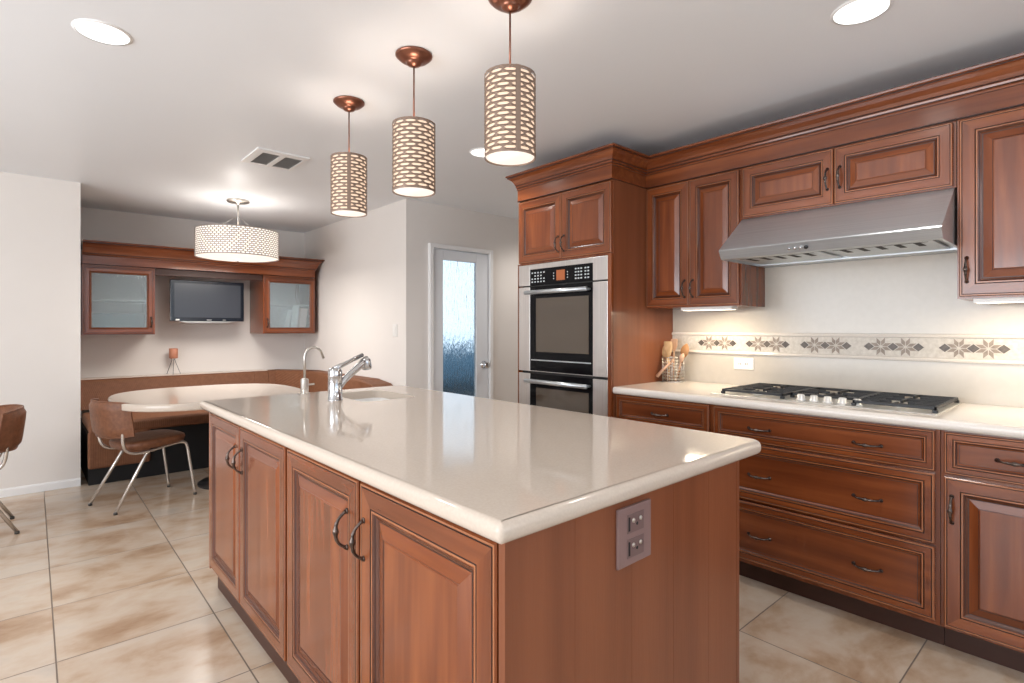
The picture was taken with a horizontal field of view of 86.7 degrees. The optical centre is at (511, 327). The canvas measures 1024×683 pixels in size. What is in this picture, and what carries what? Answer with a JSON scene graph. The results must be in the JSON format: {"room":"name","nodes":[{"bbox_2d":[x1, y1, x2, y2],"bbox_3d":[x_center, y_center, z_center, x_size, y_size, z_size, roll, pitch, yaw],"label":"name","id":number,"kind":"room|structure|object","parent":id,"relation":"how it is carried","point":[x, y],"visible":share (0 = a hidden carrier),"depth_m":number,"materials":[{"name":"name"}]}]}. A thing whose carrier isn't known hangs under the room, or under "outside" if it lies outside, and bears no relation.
{"room":"kitchen","nodes":[
{"label":"kitchen","id":0,"kind":"room"},
{"bbox_2d":[0,172,80,488],"bbox_3d":[-5.236,0.049,3.602,3.638,2.432,1.240,0,0,-42],"label":"wall","id":1,"kind":"structure","parent":0,"point":[40,218],"depth_m":4.19,"materials":[{"name":"paint"}]},
{"bbox_2d":[0,478,80,497],"bbox_3d":[-4.779,1.234,3.170,3.538,0.062,0.013,0,0,-42],"label":"baseboard","id":2,"kind":"structure","parent":1,"relation":"attached to","point":[7,492],"depth_m":4.18,"materials":[{"name":"white"}]},
{"bbox_2d":[81,207,303,417],"bbox_3d":[-3.426,0.049,5.971,2.222,2.432,0.140,0,0,-42],"label":"wall","id":3,"kind":"structure","parent":0,"point":[202,347],"depth_m":5.72,"materials":[{"name":"paint"}]},
{"bbox_2d":[81,264,154,334],"bbox_3d":[-3.787,-0.257,5.195,0.556,0.637,0.526,0,0,-42],"label":"upper cabinet","id":4,"kind":"object","parent":3,"relation":"attached to","point":[115,300],"visible":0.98,"depth_m":5.02,"materials":[{"name":"brown wood"}]},
{"bbox_2d":[170,279,243,322],"bbox_3d":[-3.274,-0.270,5.769,0.685,0.434,0.362,0,0,-42],"label":"television","id":5,"kind":"object","parent":3,"relation":"attached to","point":[191,301],"visible":1,"depth_m":5.62,"materials":[{"name":"black plastic"}]},
{"bbox_2d":[250,275,314,333],"bbox_3d":[-2.630,-0.257,6.237,0.573,0.637,0.526,0,0,-42],"label":"upper cabinet","id":6,"kind":"object","parent":3,"relation":"attached to","point":[278,304],"visible":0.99,"depth_m":6.06,"materials":[{"name":"brown wood"}]},
{"bbox_2d":[81,239,324,277],"bbox_3d":[-3.157,-0.678,5.706,2.176,0.202,0.605,0,0,-42],"label":"crown molding","id":7,"kind":"structure","parent":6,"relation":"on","point":[94,252],"depth_m":5.27,"materials":[{"name":"brown wood"}]},
{"bbox_2d":[155,269,261,280],"bbox_3d":[-3.084,-0.542,5.566,0.981,0.065,0.020,0,0,-42],"label":"valance board","id":8,"kind":"object","parent":7,"relation":"attached to","point":[161,272],"visible":1,"depth_m":5.53,"materials":[{"name":"brown wood"}]},
{"bbox_2d":[299,378,309,393],"bbox_3d":[-1.110,0.309,2.902,0.052,0.084,0.052,0,0,-42],"label":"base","id":9,"kind":"object","parent":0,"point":[305,384],"depth_m":2.89,"materials":[{"name":"silver metal"}]},
{"bbox_2d":[304,201,398,385],"bbox_3d":[-1.804,0.049,5.904,0.100,2.432,2.410,0,0,-42],"label":"wall","id":10,"kind":"structure","parent":0,"point":[357,281],"depth_m":5.58,"materials":[{"name":"paint"}]},
{"bbox_2d":[399,199,519,402],"bbox_3d":[-0.163,0.049,5.680,2.240,2.432,0.120,0,0,-42],"label":"wall","id":11,"kind":"structure","parent":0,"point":[421,223],"depth_m":5.21,"materials":[{"name":"paint"}]},
{"bbox_2d":[428,243,492,398],"bbox_3d":[-0.522,0.237,5.324,0.760,2.055,0.148,0,0,-42],"label":"door frame","id":12,"kind":"structure","parent":11,"relation":"attached to","point":[431,246],"depth_m":5.14,"materials":[{"name":"white"}]},
{"bbox_2d":[434,249,489,397],"bbox_3d":[-0.480,0.255,5.276,0.678,2.000,0.120,0,0,-42],"label":"door","id":13,"kind":"structure","parent":12,"relation":"in","point":[461,364],"depth_m":5.30,"materials":[{"name":"white paint"}]},
{"bbox_2d":[0,0,1023,232],"bbox_3d":[-0.881,-1.207,2.100,8.100,0.080,9.300,0,0,-42],"label":"ceiling","id":14,"kind":"structure","parent":0,"point":[164,122],"depth_m":2.52,"materials":[{"name":"paint"}]},
{"bbox_2d":[71,18,132,45],"bbox_3d":[-1.615,-1.164,2.141,0.196,0.006,0.196,0,0,-42],"label":"recessed light","id":15,"kind":"object","parent":14,"relation":"in","point":[99,31],"visible":1,"depth_m":2.13,"materials":[{"name":"white glass"}]},
{"bbox_2d":[194,198,278,262],"bbox_3d":[-2.505,-0.886,4.957,0.692,0.561,0.692,0,0,34],"label":"drum pendant","id":16,"kind":"object","parent":14,"relation":"hanging from","point":[219,242],"visible":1,"depth_m":4.70,"materials":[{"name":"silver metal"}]},
{"bbox_2d":[196,253,277,261],"bbox_3d":[-2.505,-0.636,4.957,0.668,0.020,0.668,0,0,-42],"label":"diffuser","id":17,"kind":"object","parent":16,"relation":"attached to","point":[230,257],"depth_m":4.85,"materials":[{"name":"beige"}]},
{"bbox_2d":[241,147,309,170],"bbox_3d":[-1.636,-1.162,3.741,0.335,0.010,0.370,0,0,-42],"label":"ceiling vent","id":18,"kind":"object","parent":14,"relation":"in","point":[259,156],"visible":1,"depth_m":3.72,"materials":[{"name":"white metal"}]},
{"bbox_2d":[251,153,278,164],"bbox_3d":[-1.694,-1.162,3.716,0.111,0.010,0.281,0,0,-42],"label":"grille","id":19,"kind":"object","parent":18,"relation":"attached to","point":[260,158],"depth_m":3.72,"materials":[{"name":"grey metal"}]},
{"bbox_2d":[273,157,301,168],"bbox_3d":[-1.583,-1.162,3.816,0.119,0.010,0.281,0,0,-42],"label":"grille","id":20,"kind":"object","parent":18,"relation":"attached to","point":[283,162],"depth_m":3.81,"materials":[{"name":"grey metal"}]},
{"bbox_2d":[330,95,366,217],"bbox_3d":[-0.840,-0.877,2.793,0.181,0.580,0.181,0,0,-42],"label":"pendant light","id":21,"kind":"object","parent":14,"relation":"hanging from","point":[348,186],"visible":1,"depth_m":2.73,"materials":[{"name":"brown metal"}]},
{"bbox_2d":[332,210,365,216],"bbox_3d":[-0.840,-0.593,2.793,0.169,0.003,0.169,0,0,-42],"label":"diffuser","id":22,"kind":"object","parent":21,"relation":"attached to","point":[342,213],"depth_m":2.80,"materials":[{"name":"beige"}]},
{"bbox_2d":[392,46,434,197],"bbox_3d":[-0.419,-0.873,2.315,0.181,0.589,0.181,0,0,-42],"label":"pendant light","id":23,"kind":"object","parent":14,"relation":"hanging from","point":[413,156],"visible":1,"depth_m":2.25,"materials":[{"name":"brown metal"}]},
{"bbox_2d":[394,187,433,196],"bbox_3d":[-0.419,-0.584,2.315,0.169,0.003,0.169,0,0,-42],"label":"diffuser","id":24,"kind":"object","parent":23,"relation":"attached to","point":[401,191],"depth_m":2.31,"materials":[{"name":"beige"}]},
{"bbox_2d":[469,147,485,156],"bbox_3d":[-0.187,-1.164,3.600,0.196,0.006,0.196,0,0,-42],"label":"recessed light","id":25,"kind":"object","parent":14,"relation":"in","point":[476,152],"visible":0.52,"depth_m":3.59,"materials":[{"name":"white"}]},
{"bbox_2d":[484,0,535,166],"bbox_3d":[-0.007,-0.881,1.909,0.181,0.572,0.181,0,0,-42],"label":"pendant light","id":26,"kind":"object","parent":14,"relation":"hanging from","point":[509,101],"visible":1,"depth_m":1.84,"materials":[{"name":"brown metal"}]},
{"bbox_2d":[486,151,533,164],"bbox_3d":[-0.007,-0.601,1.909,0.169,0.003,0.169,0,0,-42],"label":"diffuser","id":27,"kind":"object","parent":26,"relation":"attached to","point":[492,157],"depth_m":1.90,"materials":[{"name":"beige glass"}]},
{"bbox_2d":[830,0,892,25],"bbox_3d":[1.282,-1.164,1.991,0.196,0.006,0.196,0,0,-42],"label":"recessed light","id":28,"kind":"object","parent":14,"relation":"in","point":[851,12],"visible":1,"depth_m":1.99,"materials":[{"name":"white glass"}]},
{"bbox_2d":[0,467,1023,682],"bbox_3d":[-0.881,1.305,2.100,8.100,0.080,9.300,0,0,-42],"label":"floor","id":29,"kind":"structure","parent":0,"point":[89,594],"depth_m":2.38,"materials":[{"name":"tile"}]},
{"bbox_2d":[0,404,26,533],"bbox_3d":[-3.347,0.882,3.288,0.476,0.766,0.598,0,0,44],"label":"dining chair","id":30,"kind":"object","parent":29,"relation":"on","point":[12,416],"visible":1,"depth_m":3.32,"materials":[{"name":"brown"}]},
{"bbox_2d":[88,398,196,515],"bbox_3d":[-2.719,0.882,3.972,0.476,0.766,0.598,0,0,31],"label":"dining chair","id":31,"kind":"object","parent":29,"relation":"on","point":[108,420],"visible":0.98,"depth_m":3.78,"materials":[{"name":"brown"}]},
{"bbox_2d":[108,383,300,489],"bbox_3d":[-2.407,0.890,4.332,1.310,0.750,1.290,0,0,-42],"label":"dining table","id":32,"kind":"object","parent":29,"relation":"on","point":[189,398],"visible":0.62,"depth_m":4.20,"materials":[{"name":"beige stone"}]},
{"bbox_2d":[81,369,392,485],"bbox_3d":[-2.608,0.874,5.089,2.176,0.783,2.255,0,0,-42],"label":"bench","id":33,"kind":"object","parent":29,"relation":"on","point":[96,460],"visible":0.37,"depth_m":4.87,"materials":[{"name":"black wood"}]},
{"bbox_2d":[82,410,208,433],"bbox_3d":[-3.098,0.812,5.089,1.434,0.095,0.790,0,0,-42],"label":"seat cushion","id":34,"kind":"object","parent":33,"relation":"on","point":[142,421],"depth_m":4.73,"materials":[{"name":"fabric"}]},
{"bbox_2d":[167,348,180,373],"bbox_3d":[-3.516,0.347,5.647,0.122,0.270,0.120,0,0,-42],"label":"candle holder","id":35,"kind":"object","parent":33,"relation":"on","point":[173,352],"visible":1,"depth_m":5.62,"materials":[{"name":"orange metal"}]},
{"bbox_2d":[169,348,177,358],"bbox_3d":[-3.529,0.265,5.650,0.080,0.105,0.080,0,0,-42],"label":"cup","id":36,"kind":"object","parent":35,"relation":"on","point":[173,352],"depth_m":5.62,"materials":[{"name":"orange metal"}]},
{"bbox_2d":[209,412,296,682],"bbox_3d":[-0.783,0.830,2.532,0.985,0.871,1.035,0,0,-42],"label":"base cabinet","id":37,"kind":"object","parent":29,"relation":"on","point":[248,469],"visible":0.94,"depth_m":2.13,"materials":[{"name":"brown wood"}]},
{"bbox_2d":[200,385,760,543],"bbox_3d":[-0.354,0.372,2.160,1.105,0.042,2.225,0,0,-42],"label":"countertop","id":38,"kind":"structure","parent":37,"relation":"on","point":[500,471],"depth_m":1.57,"materials":[{"name":"white stone"}]},
{"bbox_2d":[299,346,324,393],"bbox_3d":[-1.079,0.224,2.931,0.136,0.254,0.052,0,0,-42],"label":"tap","id":39,"kind":"object","parent":38,"relation":"on","point":[305,384],"visible":1,"depth_m":2.90,"materials":[{"name":"grey metal"}]},
{"bbox_2d":[327,353,371,400],"bbox_3d":[-0.800,0.239,2.691,0.072,0.224,0.246,0,0,41],"label":"kitchen faucet","id":40,"kind":"object","parent":38,"relation":"on","point":[336,382],"visible":1,"depth_m":2.62,"materials":[{"name":"silver metal"}]},
{"bbox_2d":[353,398,388,400],"bbox_3d":[-0.730,0.434,2.828,0.310,0.082,0.430,0,0,-42],"label":"undermount sink","id":41,"kind":"object","parent":38,"relation":"in","point":[363,399],"visible":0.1,"depth_m":3.04,"materials":[{"name":"white ceramic"}]},
{"bbox_2d":[287,448,738,682],"bbox_3d":[-0.058,0.830,1.727,0.985,0.871,1.131,0,0,-42],"label":"base cabinet","id":42,"kind":"object","parent":29,"relation":"on","point":[382,587],"visible":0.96,"depth_m":1.33,"materials":[{"name":"brown wood"}]},
{"bbox_2d":[616,498,650,569],"bbox_3d":[0.288,0.481,1.269,0.130,0.136,0.013,0,0,-42],"label":"power outlet","id":43,"kind":"object","parent":42,"relation":"attached to","point":[633,522],"visible":1,"depth_m":1.26,"materials":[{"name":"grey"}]},
{"bbox_2d":[627,533,643,558],"bbox_3d":[0.289,0.510,1.268,0.066,0.044,0.003,0,0,-42],"label":"socket","id":44,"kind":"object","parent":43,"relation":"attached to","point":[635,541],"depth_m":1.27,"materials":[{"name":"black plastic"}]},
{"bbox_2d":[627,509,643,534],"bbox_3d":[0.289,0.453,1.268,0.066,0.044,0.003,0,0,-42],"label":"socket","id":45,"kind":"object","parent":43,"relation":"attached to","point":[635,517],"depth_m":1.27,"materials":[{"name":"black plastic"}]},
{"bbox_2d":[518,179,672,417],"bbox_3d":[0.553,0.188,3.746,0.715,2.155,0.822,0,0,-42],"label":"tall cabinet","id":46,"kind":"object","parent":29,"relation":"on","point":[608,217],"visible":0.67,"depth_m":3.40,"materials":[{"name":"brown wood"}]},
{"bbox_2d":[519,255,607,416],"bbox_3d":[0.493,0.261,3.704,0.610,1.398,0.785,0,0,-42],"label":"double oven","id":47,"kind":"object","parent":46,"relation":"in","point":[563,305],"visible":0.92,"depth_m":3.50,"materials":[{"name":"silver metal"}]},
{"bbox_2d":[505,52,1023,202],"bbox_3d":[1.467,-0.983,2.714,0.737,0.185,3.710,0,0,-42],"label":"crown molding","id":48,"kind":"structure","parent":46,"relation":"on","point":[995,85],"depth_m":2.75,"materials":[{"name":"brown wood"}]},
{"bbox_2d":[616,394,712,431],"bbox_3d":[1.045,0.829,3.221,0.685,0.872,0.613,0,0,-42],"label":"base cabinet","id":49,"kind":"object","parent":29,"relation":"on","point":[682,414],"visible":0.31,"depth_m":2.99,"materials":[{"name":"brown wood"}]},
{"bbox_2d":[713,405,944,644],"bbox_3d":[1.567,0.829,2.648,0.677,0.872,0.934,0,0,-42],"label":"base cabinet","id":50,"kind":"object","parent":29,"relation":"on","point":[842,514],"visible":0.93,"depth_m":2.35,"materials":[{"name":"brown wood"}]},
{"bbox_2d":[613,381,1023,438],"bbox_3d":[1.793,0.372,2.409,0.668,0.042,2.821,0,0,-42],"label":"countertop","id":51,"kind":"structure","parent":50,"relation":"on","point":[994,420],"depth_m":2.34,"materials":[{"name":"white stone"}]},
{"bbox_2d":[662,356,683,382],"bbox_3d":[1.052,0.269,3.539,0.143,0.161,0.143,0,0,-42],"label":"wire basket","id":52,"kind":"object","parent":51,"relation":"on","point":[665,360],"visible":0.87,"depth_m":3.55,"materials":[{"name":"grey metal"}]},
{"bbox_2d":[656,359,673,377],"bbox_3d":[0.987,0.261,3.497,0.128,0.125,0.024,0,0,44],"label":"stick","id":53,"kind":"object","parent":52,"relation":"in","point":[660,372],"visible":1,"depth_m":3.50,"materials":[{"name":"beige wood"}]},
{"bbox_2d":[662,346,670,379],"bbox_3d":[1.016,0.228,3.575,0.019,0.227,0.070,0,0,-42],"label":"wooden spoon","id":54,"kind":"object","parent":52,"relation":"in","point":[663,351],"visible":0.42,"depth_m":3.58,"materials":[{"name":"brown wood"}]},
{"bbox_2d":[664,341,671,380],"bbox_3d":[1.017,0.214,3.524,0.021,0.255,0.065,0,0,-42],"label":"wooden spatula","id":55,"kind":"object","parent":52,"relation":"in","point":[667,344],"visible":1,"depth_m":3.52,"materials":[{"name":"brown wood"}]},
{"bbox_2d":[671,339,677,379],"bbox_3d":[1.071,0.206,3.594,0.035,0.270,0.049,0,0,-14],"label":"wooden spatula","id":56,"kind":"object","parent":52,"relation":"in","point":[674,341],"visible":0.85,"depth_m":3.58,"materials":[{"name":"beige wood"}]},
{"bbox_2d":[675,353,683,380],"bbox_3d":[1.072,0.252,3.471,0.019,0.182,0.079,0,0,-23],"label":"wooden spoon","id":57,"kind":"object","parent":52,"relation":"in","point":[681,357],"visible":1,"depth_m":3.46,"materials":[{"name":"beige wood"}]},
{"bbox_2d":[677,344,688,380],"bbox_3d":[1.106,0.221,3.507,0.085,0.242,0.019,0,0,43],"label":"wooden spoon","id":58,"kind":"object","parent":52,"relation":"in","point":[685,348],"visible":0.84,"depth_m":3.49,"materials":[{"name":"brown wood"}]},
{"bbox_2d":[710,383,960,415],"bbox_3d":[1.570,0.335,2.702,0.520,0.032,0.965,0,0,-42],"label":"gas cooktop","id":59,"kind":"object","parent":51,"relation":"in","point":[875,400],"visible":1,"depth_m":2.58,"materials":[{"name":"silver metal"}]},
{"bbox_2d":[941,430,1023,672],"bbox_3d":[2.082,0.829,2.070,0.685,0.872,0.610,0,0,-42],"label":"base cabinet","id":60,"kind":"object","parent":29,"relation":"on","point":[982,476],"visible":0.99,"depth_m":2.01,"materials":[{"name":"brown wood"}]},
{"bbox_2d":[673,252,1023,407],"bbox_3d":[2.362,0.049,2.376,0.150,2.432,5.370,0,0,-42],"label":"wall","id":61,"kind":"structure","parent":0,"point":[912,294],"depth_m":2.82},
{"bbox_2d":[646,168,764,309],"bbox_3d":[1.164,-0.507,3.329,0.365,0.765,0.615,0,0,-42],"label":"upper cabinet","id":62,"kind":"object","parent":61,"relation":"attached to","point":[688,222],"visible":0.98,"depth_m":3.20,"materials":[{"name":"brown wood"}]},
{"bbox_2d":[681,306,737,310],"bbox_3d":[1.175,-0.115,3.238,0.080,0.020,0.320,0,0,-42],"label":"light","id":63,"kind":"object","parent":62,"relation":"attached to","point":[718,307],"visible":1,"depth_m":3.20,"materials":[{"name":"white plastic"}]},
{"bbox_2d":[734,358,753,369],"bbox_3d":[1.414,0.218,3.310,0.008,0.070,0.123,0,0,-42],"label":"power outlet","id":64,"kind":"object","parent":61,"relation":"attached to","point":[739,363],"visible":1,"depth_m":3.30,"materials":[{"name":"white plastic"}]},
{"bbox_2d":[744,361,748,366],"bbox_3d":[1.425,0.218,3.295,0.003,0.034,0.028,0,0,-42],"label":"socket","id":65,"kind":"object","parent":64,"relation":"attached to","point":[746,363],"depth_m":3.29,"materials":[{"name":"white plastic"}]},
{"bbox_2d":[672,335,1023,364],"bbox_3d":[2.034,0.097,2.626,0.005,0.095,2.822,0,0,-42],"label":"trim","id":66,"kind":"structure","parent":61,"relation":"attached to","point":[931,349],"depth_m":2.83,"materials":[{"name":"tile"}]},
{"bbox_2d":[672,332,1023,338],"bbox_3d":[2.029,0.038,2.623,0.014,0.020,2.822,0,0,-42],"label":"trim","id":67,"kind":"structure","parent":61,"relation":"attached to","point":[987,336],"depth_m":2.82,"materials":[{"name":"white tile"}]},
{"bbox_2d":[742,121,956,219],"bbox_3d":[1.684,-0.747,2.751,0.365,0.287,0.932,0,0,-42],"label":"upper cabinet","id":68,"kind":"object","parent":61,"relation":"attached to","point":[921,160],"visible":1,"depth_m":2.59,"materials":[{"name":"brown wood"}]},
{"bbox_2d":[719,188,956,267],"bbox_3d":[1.603,-0.479,2.681,0.570,0.244,0.926,0,0,-42],"label":"range hood","id":69,"kind":"object","parent":68,"relation":"attached to","point":[925,223],"visible":0.98,"depth_m":2.51,"materials":[{"name":"metal"}]},
{"bbox_2d":[698,336,1010,358],"bbox_3d":[2.135,0.095,2.508,0.002,0.090,2.758,0,0,-42],"label":"decorative tile","id":70,"kind":"structure","parent":61,"relation":"attached to","point":[918,347],"depth_m":2.79,"materials":[{"name":"tile"}]},
{"bbox_2d":[957,105,1023,300],"bbox_3d":[2.201,-0.507,2.177,0.365,0.765,0.609,0,0,-42],"label":"upper cabinet","id":71,"kind":"object","parent":61,"relation":"attached to","point":[990,146],"visible":1,"depth_m":2.23,"materials":[{"name":"brown wood"}]},
{"bbox_2d":[973,297,1023,303],"bbox_3d":[2.159,-0.115,2.146,0.080,0.020,0.500,0,0,-42],"label":"light","id":72,"kind":"object","parent":71,"relation":"attached to","point":[1010,299],"visible":1,"depth_m":2.24,"materials":[{"name":"white plastic"}]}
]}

